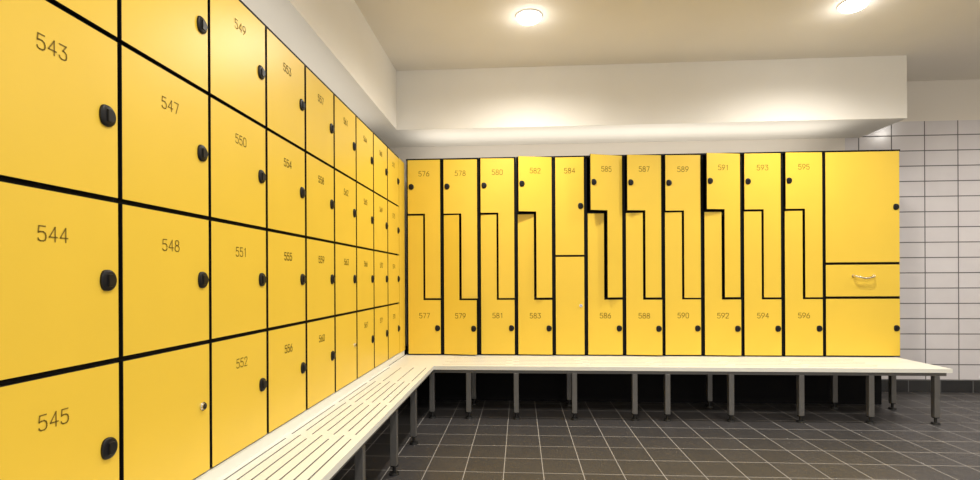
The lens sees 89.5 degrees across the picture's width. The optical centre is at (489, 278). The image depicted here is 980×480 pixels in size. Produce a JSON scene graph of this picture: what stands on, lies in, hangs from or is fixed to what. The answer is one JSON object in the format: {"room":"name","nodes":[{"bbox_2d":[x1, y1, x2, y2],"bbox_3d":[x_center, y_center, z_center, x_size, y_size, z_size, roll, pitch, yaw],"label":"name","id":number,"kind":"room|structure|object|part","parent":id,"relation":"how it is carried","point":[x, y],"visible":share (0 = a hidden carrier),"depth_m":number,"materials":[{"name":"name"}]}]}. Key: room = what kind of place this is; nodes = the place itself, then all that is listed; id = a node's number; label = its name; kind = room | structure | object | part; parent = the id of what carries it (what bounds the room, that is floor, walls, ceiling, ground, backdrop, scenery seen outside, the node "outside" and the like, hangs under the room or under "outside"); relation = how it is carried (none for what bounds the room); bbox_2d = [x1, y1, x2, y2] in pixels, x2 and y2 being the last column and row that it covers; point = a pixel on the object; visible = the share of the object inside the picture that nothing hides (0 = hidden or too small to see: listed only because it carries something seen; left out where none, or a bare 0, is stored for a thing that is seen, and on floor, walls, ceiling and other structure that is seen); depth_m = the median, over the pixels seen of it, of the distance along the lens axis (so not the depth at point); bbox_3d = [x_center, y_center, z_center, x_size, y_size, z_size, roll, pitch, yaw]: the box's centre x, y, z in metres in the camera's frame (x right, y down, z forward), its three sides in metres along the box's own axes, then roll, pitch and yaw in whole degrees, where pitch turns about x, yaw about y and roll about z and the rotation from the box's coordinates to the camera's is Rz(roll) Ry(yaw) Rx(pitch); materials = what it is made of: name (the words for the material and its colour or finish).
{"room":"changing room","nodes":[
{"label":"changing room","id":0,"kind":"room"},
{"bbox_2d":[332,392,979,479],"bbox_3d":[2.302,1.174,1.513,8.000,0.100,7.300,0,0,3],"label":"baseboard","id":1,"kind":"structure","parent":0,"point":[765,441],"depth_m":3.42,"materials":[{"name":"tile"}]},
{"bbox_2d":[0,0,118,479],"bbox_3d":[-1.247,-0.203,1.138,0.534,1.721,0.378,0,0,3],"label":"locker","id":2,"kind":"object","parent":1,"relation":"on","point":[59,324],"visible":1,"depth_m":1.14,"materials":[{"name":"yellow laminate"}]},
{"bbox_3d":[-1.002,-0.418,1.123,0.014,0.413,0.367,0,0,3],"label":"door","id":3,"kind":"part","parent":2,"relation":"part of","materials":[{"name":"yellow laminate"}]},
{"bbox_3d":[-0.998,0.436,1.123,0.014,0.430,0.367,0,0,3],"label":"door","id":4,"kind":"part","parent":2,"relation":"part of","materials":[{"name":"yellow laminate"}]},
{"bbox_3d":[-1.000,0.005,1.123,0.014,0.408,0.367,0,0,3],"label":"door","id":5,"kind":"part","parent":2,"relation":"part of","materials":[{"name":"yellow laminate"}]},
{"bbox_3d":[-1.004,-0.845,1.123,0.014,0.418,0.367,0,0,3],"label":"door","id":6,"kind":"part","parent":2,"relation":"part of","materials":[{"name":"yellow laminate"}]},
{"bbox_2d":[114,0,209,479],"bbox_3d":[-1.224,-0.203,1.517,0.534,1.721,0.378,0,0,3],"label":"locker","id":7,"kind":"object","parent":1,"relation":"on","point":[163,359],"visible":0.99,"depth_m":1.47,"materials":[{"name":"yellow laminate"}]},
{"bbox_3d":[-0.981,-0.845,1.502,0.014,0.418,0.367,0,0,3],"label":"door","id":8,"kind":"part","parent":7,"relation":"part of","materials":[{"name":"yellow laminate"}]},
{"bbox_3d":[-0.979,-0.418,1.502,0.014,0.413,0.367,0,0,3],"label":"door","id":9,"kind":"part","parent":7,"relation":"part of","materials":[{"name":"yellow laminate"}]},
{"bbox_3d":[-0.977,0.005,1.502,0.014,0.408,0.367,0,0,3],"label":"door","id":10,"kind":"part","parent":7,"relation":"part of","materials":[{"name":"yellow laminate"}]},
{"bbox_3d":[-0.974,0.436,1.502,0.014,0.430,0.367,0,0,3],"label":"door","id":11,"kind":"part","parent":7,"relation":"part of","materials":[{"name":"yellow laminate"}]},
{"bbox_2d":[205,0,266,467],"bbox_3d":[-1.201,-0.203,1.896,0.534,1.721,0.378,0,0,3],"label":"locker","id":12,"kind":"object","parent":1,"relation":"on","point":[236,217],"visible":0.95,"depth_m":1.85,"materials":[{"name":"yellow laminate"}]},
{"bbox_3d":[-0.958,-0.845,1.881,0.014,0.418,0.367,0,0,3],"label":"door","id":13,"kind":"part","parent":12,"relation":"part of","materials":[{"name":"yellow laminate"}]},
{"bbox_3d":[-0.956,-0.418,1.881,0.014,0.413,0.367,0,0,3],"label":"door","id":14,"kind":"part","parent":12,"relation":"part of","materials":[{"name":"yellow laminate"}]},
{"bbox_3d":[-0.954,0.005,1.881,0.014,0.408,0.367,0,0,3],"label":"door","id":15,"kind":"part","parent":12,"relation":"part of","materials":[{"name":"yellow laminate"}]},
{"bbox_3d":[-0.951,0.436,1.881,0.014,0.430,0.367,0,0,3],"label":"door","id":16,"kind":"part","parent":12,"relation":"part of","materials":[{"name":"yellow laminate"}]},
{"bbox_2d":[263,25,306,432],"bbox_3d":[-1.178,-0.203,2.276,0.534,1.721,0.378,0,0,3],"label":"locker","id":17,"kind":"object","parent":1,"relation":"on","point":[286,367],"visible":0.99,"depth_m":2.23,"materials":[{"name":"yellow laminate"}]},
{"bbox_3d":[-0.934,-0.846,2.261,0.014,0.418,0.361,0,0,3],"label":"door","id":18,"kind":"part","parent":17,"relation":"part of","materials":[{"name":"yellow laminate"}]},
{"bbox_3d":[-0.932,-0.418,2.261,0.014,0.413,0.361,0,0,3],"label":"door","id":19,"kind":"part","parent":17,"relation":"part of","materials":[{"name":"yellow laminate"}]},
{"bbox_3d":[-0.930,0.004,2.261,0.014,0.408,0.361,0,0,3],"label":"door","id":20,"kind":"part","parent":17,"relation":"part of","materials":[{"name":"yellow laminate"}]},
{"bbox_3d":[-0.928,0.435,2.261,0.014,0.430,0.361,0,0,3],"label":"door","id":21,"kind":"part","parent":17,"relation":"part of","materials":[{"name":"yellow laminate"}]},
{"bbox_2d":[193,351,433,479],"bbox_3d":[-0.807,0.898,2.476,0.520,0.482,4.145,0,0,3],"label":"bench","id":22,"kind":"object","parent":1,"relation":"on","point":[318,442],"visible":0.98,"depth_m":2.28,"materials":[{"name":"white laminate"}]},
{"bbox_3d":[-0.595,0.924,2.260,0.040,0.317,0.040,0,0,3],"label":"leg","id":23,"kind":"part","parent":22,"relation":"part of","materials":[{"name":"grey metal"}]},
{"bbox_3d":[-0.809,0.752,2.202,0.450,0.030,3.558,0,0,3],"label":"frame","id":24,"kind":"part","parent":22,"relation":"part of","materials":[{"name":"grey metal"}]},
{"bbox_3d":[-0.557,0.924,2.869,0.040,0.317,0.040,0,0,3],"label":"leg","id":25,"kind":"part","parent":22,"relation":"part of","materials":[{"name":"grey metal"}]},
{"bbox_3d":[-0.525,0.924,3.398,0.040,0.317,0.040,0,0,3],"label":"leg","id":26,"kind":"part","parent":22,"relation":"part of","materials":[{"name":"grey metal"}]},
{"bbox_2d":[302,64,335,408],"bbox_3d":[-1.155,-0.203,2.655,0.534,1.721,0.378,0,0,3],"label":"locker","id":27,"kind":"object","parent":1,"relation":"on","point":[319,129],"visible":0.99,"depth_m":2.61,"materials":[{"name":"yellow laminate"}]},
{"bbox_3d":[-0.911,-0.846,2.640,0.014,0.418,0.361,0,0,3],"label":"door","id":28,"kind":"part","parent":27,"relation":"part of","materials":[{"name":"yellow laminate"}]},
{"bbox_3d":[-0.907,0.004,2.640,0.014,0.408,0.361,0,0,3],"label":"door","id":29,"kind":"part","parent":27,"relation":"part of","materials":[{"name":"yellow laminate"}]},
{"bbox_3d":[-0.909,-0.418,2.640,0.014,0.413,0.361,0,0,3],"label":"door","id":30,"kind":"part","parent":27,"relation":"part of","materials":[{"name":"yellow laminate"}]},
{"bbox_3d":[-0.905,0.435,2.640,0.014,0.430,0.361,0,0,3],"label":"door","id":31,"kind":"part","parent":27,"relation":"part of","materials":[{"name":"yellow laminate"}]},
{"bbox_2d":[332,93,356,391],"bbox_3d":[-1.132,-0.203,3.034,0.534,1.721,0.378,0,0,3],"label":"locker","id":32,"kind":"object","parent":1,"relation":"on","point":[344,140],"visible":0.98,"depth_m":2.99,"materials":[{"name":"yellow laminate"}]},
{"bbox_3d":[-0.888,-0.846,3.019,0.014,0.418,0.361,0,0,3],"label":"door","id":33,"kind":"part","parent":32,"relation":"part of","materials":[{"name":"yellow laminate"}]},
{"bbox_3d":[-0.886,-0.418,3.019,0.014,0.413,0.361,0,0,3],"label":"door","id":34,"kind":"part","parent":32,"relation":"part of","materials":[{"name":"yellow laminate"}]},
{"bbox_3d":[-0.884,0.004,3.019,0.014,0.408,0.361,0,0,3],"label":"door","id":35,"kind":"part","parent":32,"relation":"part of","materials":[{"name":"yellow laminate"}]},
{"bbox_3d":[-0.882,0.435,3.019,0.014,0.430,0.361,0,0,3],"label":"door","id":36,"kind":"part","parent":32,"relation":"part of","materials":[{"name":"yellow laminate"}]},
{"bbox_2d":[354,115,374,377],"bbox_3d":[-1.109,-0.203,3.413,0.534,1.721,0.378,0,0,3],"label":"locker","id":37,"kind":"object","parent":1,"relation":"on","point":[365,338],"visible":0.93,"depth_m":3.37,"materials":[{"name":"yellow laminate"}]},
{"bbox_3d":[-0.865,-0.846,3.398,0.014,0.418,0.361,0,0,3],"label":"door","id":38,"kind":"part","parent":37,"relation":"part of","materials":[{"name":"yellow laminate"}]},
{"bbox_3d":[-0.863,-0.418,3.398,0.014,0.413,0.361,0,0,3],"label":"door","id":39,"kind":"part","parent":37,"relation":"part of","materials":[{"name":"yellow laminate"}]},
{"bbox_3d":[-0.859,0.435,3.398,0.014,0.430,0.361,0,0,3],"label":"door","id":40,"kind":"part","parent":37,"relation":"part of","materials":[{"name":"yellow laminate"}]},
{"bbox_3d":[-0.861,0.004,3.398,0.014,0.408,0.361,0,0,3],"label":"door","id":41,"kind":"part","parent":37,"relation":"part of","materials":[{"name":"yellow laminate"}]},
{"bbox_2d":[372,132,388,367],"bbox_3d":[-1.086,-0.203,3.793,0.534,1.721,0.378,0,0,3],"label":"locker","id":42,"kind":"object","parent":1,"relation":"on","point":[380,225],"visible":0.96,"depth_m":3.75,"materials":[{"name":"yellow laminate"}]},
{"bbox_3d":[-0.840,-0.418,3.778,0.014,0.413,0.361,0,0,3],"label":"door","id":43,"kind":"part","parent":42,"relation":"part of","materials":[{"name":"yellow laminate"}]},
{"bbox_3d":[-0.842,-0.846,3.778,0.014,0.418,0.361,0,0,3],"label":"door","id":44,"kind":"part","parent":42,"relation":"part of","materials":[{"name":"yellow laminate"}]},
{"bbox_3d":[-0.838,0.004,3.778,0.014,0.408,0.361,0,0,3],"label":"door","id":45,"kind":"part","parent":42,"relation":"part of","materials":[{"name":"yellow laminate"}]},
{"bbox_3d":[-0.836,0.435,3.778,0.014,0.430,0.361,0,0,3],"label":"door","id":46,"kind":"part","parent":42,"relation":"part of","materials":[{"name":"yellow laminate"}]},
{"bbox_2d":[386,146,404,358],"bbox_3d":[-1.056,-0.203,4.276,0.534,1.721,0.586,0,0,3],"label":"locker","id":47,"kind":"object","parent":1,"relation":"on","point":[395,252],"visible":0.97,"depth_m":4.22,"materials":[{"name":"yellow laminate"}]},
{"bbox_3d":[-0.819,-0.846,4.157,0.014,0.418,0.361,0,0,3],"label":"door","id":48,"kind":"part","parent":47,"relation":"part of","materials":[{"name":"yellow laminate"}]},
{"bbox_3d":[-0.815,0.004,4.157,0.014,0.408,0.361,0,0,3],"label":"door","id":49,"kind":"part","parent":47,"relation":"part of","materials":[{"name":"yellow laminate"}]},
{"bbox_3d":[-0.817,-0.419,4.157,0.014,0.413,0.361,0,0,3],"label":"door","id":50,"kind":"part","parent":47,"relation":"part of","materials":[{"name":"yellow laminate"}]},
{"bbox_3d":[-0.813,0.435,4.157,0.014,0.430,0.361,0,0,3],"label":"door","id":51,"kind":"part","parent":47,"relation":"part of","materials":[{"name":"yellow laminate"}]},
{"bbox_3d":[-0.799,-0.203,4.453,0.013,1.717,0.201,0,0,3],"label":"filler panel","id":52,"kind":"part","parent":47,"relation":"part of","materials":[{"name":"yellow laminate"}]},
{"bbox_2d":[406,158,442,354],"bbox_3d":[-0.588,-0.200,4.826,0.331,1.804,0.597,0,0,3],"label":"locker","id":53,"kind":"object","parent":1,"relation":"on","point":[423,176],"visible":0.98,"depth_m":4.54,"materials":[{"name":"yellow laminate"}]},
{"bbox_3d":[-0.603,0.057,4.551,0.301,1.273,0.014,0,0,3],"label":"door","id":54,"kind":"part","parent":53,"relation":"part of","materials":[{"name":"yellow laminate"}]},
{"bbox_3d":[-0.606,-0.454,4.549,0.301,1.272,0.014,0,0,3],"label":"door","id":55,"kind":"part","parent":53,"relation":"part of","materials":[{"name":"yellow laminate"}]},
{"bbox_2d":[442,158,479,354],"bbox_3d":[-0.253,-0.202,4.785,0.338,1.804,0.638,0,0,3],"label":"locker","id":56,"kind":"object","parent":1,"relation":"on","point":[460,176],"visible":0.98,"depth_m":4.52,"materials":[{"name":"yellow laminate"}]},
{"bbox_3d":[-0.270,0.056,4.508,0.308,1.273,0.014,0,0,12],"label":"door","id":57,"kind":"part","parent":56,"relation":"part of","materials":[{"name":"yellow laminate"}]},
{"bbox_3d":[-0.270,-0.453,4.524,0.308,1.272,0.014,0,0,1],"label":"door","id":58,"kind":"part","parent":56,"relation":"part of","materials":[{"name":"yellow laminate"}]},
{"bbox_2d":[479,157,516,354],"bbox_3d":[0.086,-0.203,4.778,0.336,1.804,0.611,0,0,3],"label":"locker","id":59,"kind":"object","parent":1,"relation":"on","point":[497,175],"visible":1,"depth_m":4.50,"materials":[{"name":"yellow laminate"}]},
{"bbox_3d":[0.068,-0.457,4.501,0.306,1.272,0.014,0,0,0],"label":"door","id":60,"kind":"part","parent":59,"relation":"part of","materials":[{"name":"yellow laminate"}]},
{"bbox_3d":[0.071,0.053,4.508,0.306,1.273,0.014,0,0,4],"label":"door","id":61,"kind":"part","parent":59,"relation":"part of","materials":[{"name":"yellow laminate"}]},
{"bbox_2d":[516,156,553,354],"bbox_3d":[0.423,-0.205,4.735,0.338,1.804,0.655,0,0,3],"label":"locker","id":62,"kind":"object","parent":1,"relation":"on","point":[534,175],"visible":0.99,"depth_m":4.47,"materials":[{"name":"yellow laminate"}]},
{"bbox_3d":[0.407,-0.462,4.455,0.308,1.272,0.014,0,0,-9],"label":"door","id":63,"kind":"part","parent":62,"relation":"part of","materials":[{"name":"yellow laminate"}]},
{"bbox_3d":[0.409,0.052,4.485,0.308,1.273,0.014,0,0,5],"label":"door","id":64,"kind":"part","parent":62,"relation":"part of","materials":[{"name":"yellow laminate"}]},
{"bbox_2d":[553,156,585,354],"bbox_3d":[0.739,-0.206,4.747,0.287,1.804,0.594,0,0,3],"label":"locker","id":65,"kind":"object","parent":1,"relation":"on","point":[569,215],"visible":0.95,"depth_m":4.46,"materials":[{"name":"yellow laminate"}]},
{"bbox_3d":[0.720,-0.654,4.470,0.257,0.884,0.014,0,0,3],"label":"door","id":66,"kind":"part","parent":65,"relation":"part of","materials":[{"name":"yellow laminate"}]},
{"bbox_3d":[0.724,0.245,4.470,0.257,0.884,0.014,0,0,3],"label":"door","id":67,"kind":"part","parent":65,"relation":"part of","materials":[{"name":"yellow laminate"}]},
{"bbox_2d":[585,154,623,354],"bbox_3d":[1.050,-0.208,4.686,0.337,1.804,0.677,0,0,3],"label":"locker","id":68,"kind":"object","parent":1,"relation":"on","point":[604,211],"visible":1,"depth_m":4.44,"materials":[{"name":"yellow laminate"}]},
{"bbox_3d":[1.037,0.050,4.451,0.307,1.273,0.014,0,0,3],"label":"door","id":69,"kind":"part","parent":68,"relation":"part of","materials":[{"name":"yellow laminate"}]},
{"bbox_3d":[1.037,-0.466,4.405,0.307,1.272,0.014,0,0,-14],"label":"door","id":70,"kind":"part","parent":68,"relation":"part of","materials":[{"name":"yellow laminate"}]},
{"bbox_2d":[395,346,881,403],"bbox_3d":[1.296,0.911,4.765,4.400,0.435,0.490,0,0,3],"label":"plinth","id":71,"kind":"object","parent":1,"relation":"on","point":[448,386],"visible":0.29,"depth_m":4.51,"materials":[{"name":"black"}]},
{"bbox_2d":[623,154,662,355],"bbox_3d":[1.392,-0.210,4.686,0.342,1.804,0.637,0,0,3],"label":"locker","id":72,"kind":"object","parent":1,"relation":"on","point":[642,173],"visible":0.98,"depth_m":4.41,"materials":[{"name":"yellow laminate"}]},
{"bbox_3d":[1.375,-0.466,4.407,0.312,1.272,0.014,0,0,-5],"label":"door","id":73,"kind":"part","parent":72,"relation":"part of","materials":[{"name":"yellow laminate"}]},
{"bbox_3d":[1.377,0.048,4.418,0.312,1.273,0.014,0,0,8],"label":"door","id":74,"kind":"part","parent":72,"relation":"part of","materials":[{"name":"yellow laminate"}]},
{"bbox_2d":[390,354,952,424],"bbox_3d":[1.366,0.912,4.180,4.330,0.432,0.610,0,0,3],"label":"bench","id":75,"kind":"object","parent":1,"relation":"on","point":[570,365],"visible":0.98,"depth_m":3.97,"materials":[{"name":"white laminate"}]},
{"bbox_3d":[-0.472,0.924,4.031,0.040,0.317,0.040,0,0,3],"label":"leg","id":76,"kind":"part","parent":75,"relation":"part of","materials":[{"name":"grey metal"}]},
{"bbox_3d":[-0.172,0.922,4.013,0.040,0.317,0.040,0,0,3],"label":"leg","id":77,"kind":"part","parent":75,"relation":"part of","materials":[{"name":"grey metal"}]},
{"bbox_3d":[-0.146,0.922,4.452,0.040,0.317,0.040,0,0,3],"label":"leg","id":78,"kind":"part","parent":75,"relation":"part of","materials":[{"name":"grey metal"}]},
{"bbox_3d":[0.212,0.920,3.990,0.040,0.317,0.040,0,0,3],"label":"leg","id":79,"kind":"part","parent":75,"relation":"part of","materials":[{"name":"grey metal"}]},
{"bbox_3d":[0.703,0.918,4.401,0.040,0.317,0.040,0,0,3],"label":"leg","id":80,"kind":"part","parent":75,"relation":"part of","materials":[{"name":"grey metal"}]},
{"bbox_3d":[0.676,0.918,3.962,0.040,0.317,0.040,0,0,3],"label":"leg","id":81,"kind":"part","parent":75,"relation":"part of","materials":[{"name":"grey metal"}]},
{"bbox_3d":[1.150,0.916,3.933,0.040,0.317,0.040,0,0,3],"label":"leg","id":82,"kind":"part","parent":75,"relation":"part of","materials":[{"name":"grey metal"}]},
{"bbox_3d":[1.405,0.915,3.917,0.040,0.317,0.040,0,0,3],"label":"leg","id":83,"kind":"part","parent":75,"relation":"part of","materials":[{"name":"grey metal"}]},
{"bbox_3d":[1.365,0.712,4.180,4.330,0.030,0.610,0,0,3],"label":"seat","id":84,"kind":"part","parent":75,"relation":"part of","materials":[{"name":"white laminate"}]},
{"bbox_3d":[1.362,0.742,4.140,4.290,0.030,0.470,0,0,3],"label":"frame","id":85,"kind":"part","parent":75,"relation":"part of","materials":[{"name":"grey metal"}]},
{"bbox_3d":[1.921,0.912,4.327,0.040,0.317,0.040,0,0,3],"label":"leg","id":86,"kind":"part","parent":75,"relation":"part of","materials":[{"name":"grey metal"}]},
{"bbox_3d":[1.894,0.912,3.888,0.040,0.317,0.040,0,0,3],"label":"leg","id":87,"kind":"part","parent":75,"relation":"part of","materials":[{"name":"grey metal"}]},
{"bbox_3d":[2.423,0.910,3.855,0.040,0.317,0.040,0,0,3],"label":"leg","id":88,"kind":"part","parent":75,"relation":"part of","materials":[{"name":"grey metal"}]},
{"bbox_3d":[2.969,0.907,4.263,0.040,0.317,0.040,0,0,3],"label":"leg","id":89,"kind":"part","parent":75,"relation":"part of","materials":[{"name":"grey metal"}]},
{"bbox_3d":[2.942,0.907,3.824,0.040,0.317,0.040,0,0,3],"label":"leg","id":90,"kind":"part","parent":75,"relation":"part of","materials":[{"name":"grey metal"}]},
{"bbox_3d":[3.448,0.905,4.234,0.040,0.317,0.040,0,0,3],"label":"leg","id":91,"kind":"part","parent":75,"relation":"part of","materials":[{"name":"grey metal"}]},
{"bbox_3d":[3.421,0.905,3.795,0.040,0.317,0.040,0,0,3],"label":"leg","id":92,"kind":"part","parent":75,"relation":"part of","materials":[{"name":"grey metal"}]},
{"bbox_2d":[662,153,701,355],"bbox_3d":[1.736,-0.211,4.679,0.342,1.804,0.608,0,0,3],"label":"locker","id":93,"kind":"object","parent":1,"relation":"on","point":[681,173],"visible":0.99,"depth_m":4.40,"materials":[{"name":"yellow laminate"}]},
{"bbox_3d":[1.721,0.045,4.410,0.312,1.273,0.014,0,0,3],"label":"door","id":94,"kind":"part","parent":93,"relation":"part of","materials":[{"name":"yellow laminate"}]},
{"bbox_3d":[1.718,-0.463,4.402,0.312,1.272,0.014,0,0,1],"label":"door","id":95,"kind":"part","parent":93,"relation":"part of","materials":[{"name":"yellow laminate"}]},
{"bbox_2d":[701,152,741,355],"bbox_3d":[2.078,-0.213,4.643,0.340,1.804,0.639,0,0,3],"label":"locker","id":96,"kind":"object","parent":1,"relation":"on","point":[721,172],"visible":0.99,"depth_m":4.37,"materials":[{"name":"yellow laminate"}]},
{"bbox_3d":[2.063,0.045,4.383,0.310,1.273,0.014,0,0,6],"label":"door","id":97,"kind":"part","parent":96,"relation":"part of","materials":[{"name":"yellow laminate"}]},
{"bbox_3d":[2.061,-0.470,4.364,0.310,1.272,0.014,0,0,-6],"label":"door","id":98,"kind":"part","parent":96,"relation":"part of","materials":[{"name":"yellow laminate"}]},
{"bbox_2d":[741,152,781,355],"bbox_3d":[2.423,-0.215,4.640,0.346,1.804,0.603,0,0,3],"label":"locker","id":99,"kind":"object","parent":1,"relation":"on","point":[761,172],"visible":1,"depth_m":4.36,"materials":[{"name":"yellow laminate"}]},
{"bbox_3d":[2.405,-0.469,4.363,0.316,1.272,0.014,0,0,2],"label":"door","id":100,"kind":"part","parent":99,"relation":"part of","materials":[{"name":"yellow laminate"}]},
{"bbox_3d":[2.408,0.043,4.366,0.316,1.273,0.014,0,0,4],"label":"door","id":101,"kind":"part","parent":99,"relation":"part of","materials":[{"name":"yellow laminate"}]},
{"bbox_2d":[781,151,823,355],"bbox_3d":[2.772,-0.216,4.616,0.350,1.804,0.609,0,0,3],"label":"locker","id":102,"kind":"object","parent":1,"relation":"on","point":[802,171],"visible":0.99,"depth_m":4.33,"materials":[{"name":"yellow laminate"}]},
{"bbox_3d":[2.757,0.040,4.347,0.320,1.273,0.014,0,0,3],"label":"door","id":103,"kind":"part","parent":102,"relation":"part of","materials":[{"name":"yellow laminate"}]},
{"bbox_3d":[2.754,-0.470,4.339,0.320,1.272,0.014,0,0,1],"label":"door","id":104,"kind":"part","parent":102,"relation":"part of","materials":[{"name":"yellow laminate"}]},
{"bbox_2d":[823,149,899,356],"bbox_3d":[3.266,-0.219,4.575,0.637,1.804,0.630,0,0,3],"label":"locker","id":105,"kind":"object","parent":1,"relation":"on","point":[861,222],"visible":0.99,"depth_m":4.31,"materials":[{"name":"yellow laminate"}]},
{"bbox_3d":[3.248,-0.624,4.316,0.619,0.965,0.014,0,0,3],"label":"door","id":106,"kind":"part","parent":105,"relation":"part of","materials":[{"name":"yellow laminate"}]},
{"bbox_3d":[3.252,0.017,4.316,0.619,0.278,0.014,0,0,3],"label":"drawer","id":107,"kind":"part","parent":105,"relation":"part of","materials":[{"name":"yellow laminate"}]},
{"bbox_3d":[3.254,0.425,4.316,0.619,0.497,0.014,0,0,3],"label":"door","id":108,"kind":"part","parent":105,"relation":"part of","materials":[{"name":"yellow laminate"}]},
{"bbox_3d":[3.254,-0.016,4.286,0.196,0.042,0.052,0,0,3],"label":"handle","id":109,"kind":"part","parent":105,"relation":"part of","materials":[{"name":"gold metal"}]},
{"bbox_2d":[354,0,979,80],"bbox_3d":[2.287,-1.981,1.513,8.000,0.100,7.300,0,0,3],"label":"ceiling","id":110,"kind":"structure","parent":0,"point":[940,39],"depth_m":3.86,"materials":[{"name":"paint"}]},
{"bbox_2d":[515,9,541,24],"bbox_3d":[0.284,-1.899,3.619,0.200,0.044,0.200,0,0,3],"label":"recessed light","id":111,"kind":"object","parent":110,"relation":"in","point":[526,16],"visible":1,"depth_m":3.58,"materials":[{"name":"white"}]},
{"bbox_2d":[836,0,870,12],"bbox_3d":[2.556,-1.910,3.471,0.200,0.044,0.200,0,0,3],"label":"recessed light","id":112,"kind":"object","parent":110,"relation":"in","point":[847,6],"visible":1,"depth_m":3.44,"materials":[{"name":"white"}]},
{"bbox_2d":[389,79,979,379],"bbox_3d":[2.510,-0.405,5.057,7.600,3.055,0.200,0,0,3],"label":"wall","id":113,"kind":"structure","parent":0,"point":[938,141],"depth_m":4.85,"materials":[{"name":"tile"}]},
{"bbox_2d":[241,0,409,147],"bbox_3d":[-1.276,-1.641,1.630,0.470,0.545,7.100,0,0,3],"label":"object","id":114,"kind":"structure","parent":113,"relation":"attached to","point":[334,39],"depth_m":3.30,"materials":[{"name":"white paint"}]},
{"bbox_2d":[396,55,906,146],"bbox_3d":[1.396,-1.654,4.723,4.490,0.545,0.600,0,0,3],"label":"soffit","id":115,"kind":"structure","parent":113,"relation":"attached to","point":[837,97],"depth_m":4.45,"materials":[{"name":"white paint"}]},
{"bbox_2d":[882,379,979,392],"bbox_3d":[4.966,1.051,4.802,2.680,0.120,0.012,0,0,3],"label":"baseboard","id":116,"kind":"structure","parent":113,"relation":"attached to","point":[951,386],"depth_m":4.83,"materials":[{"name":"tile"}]}
]}

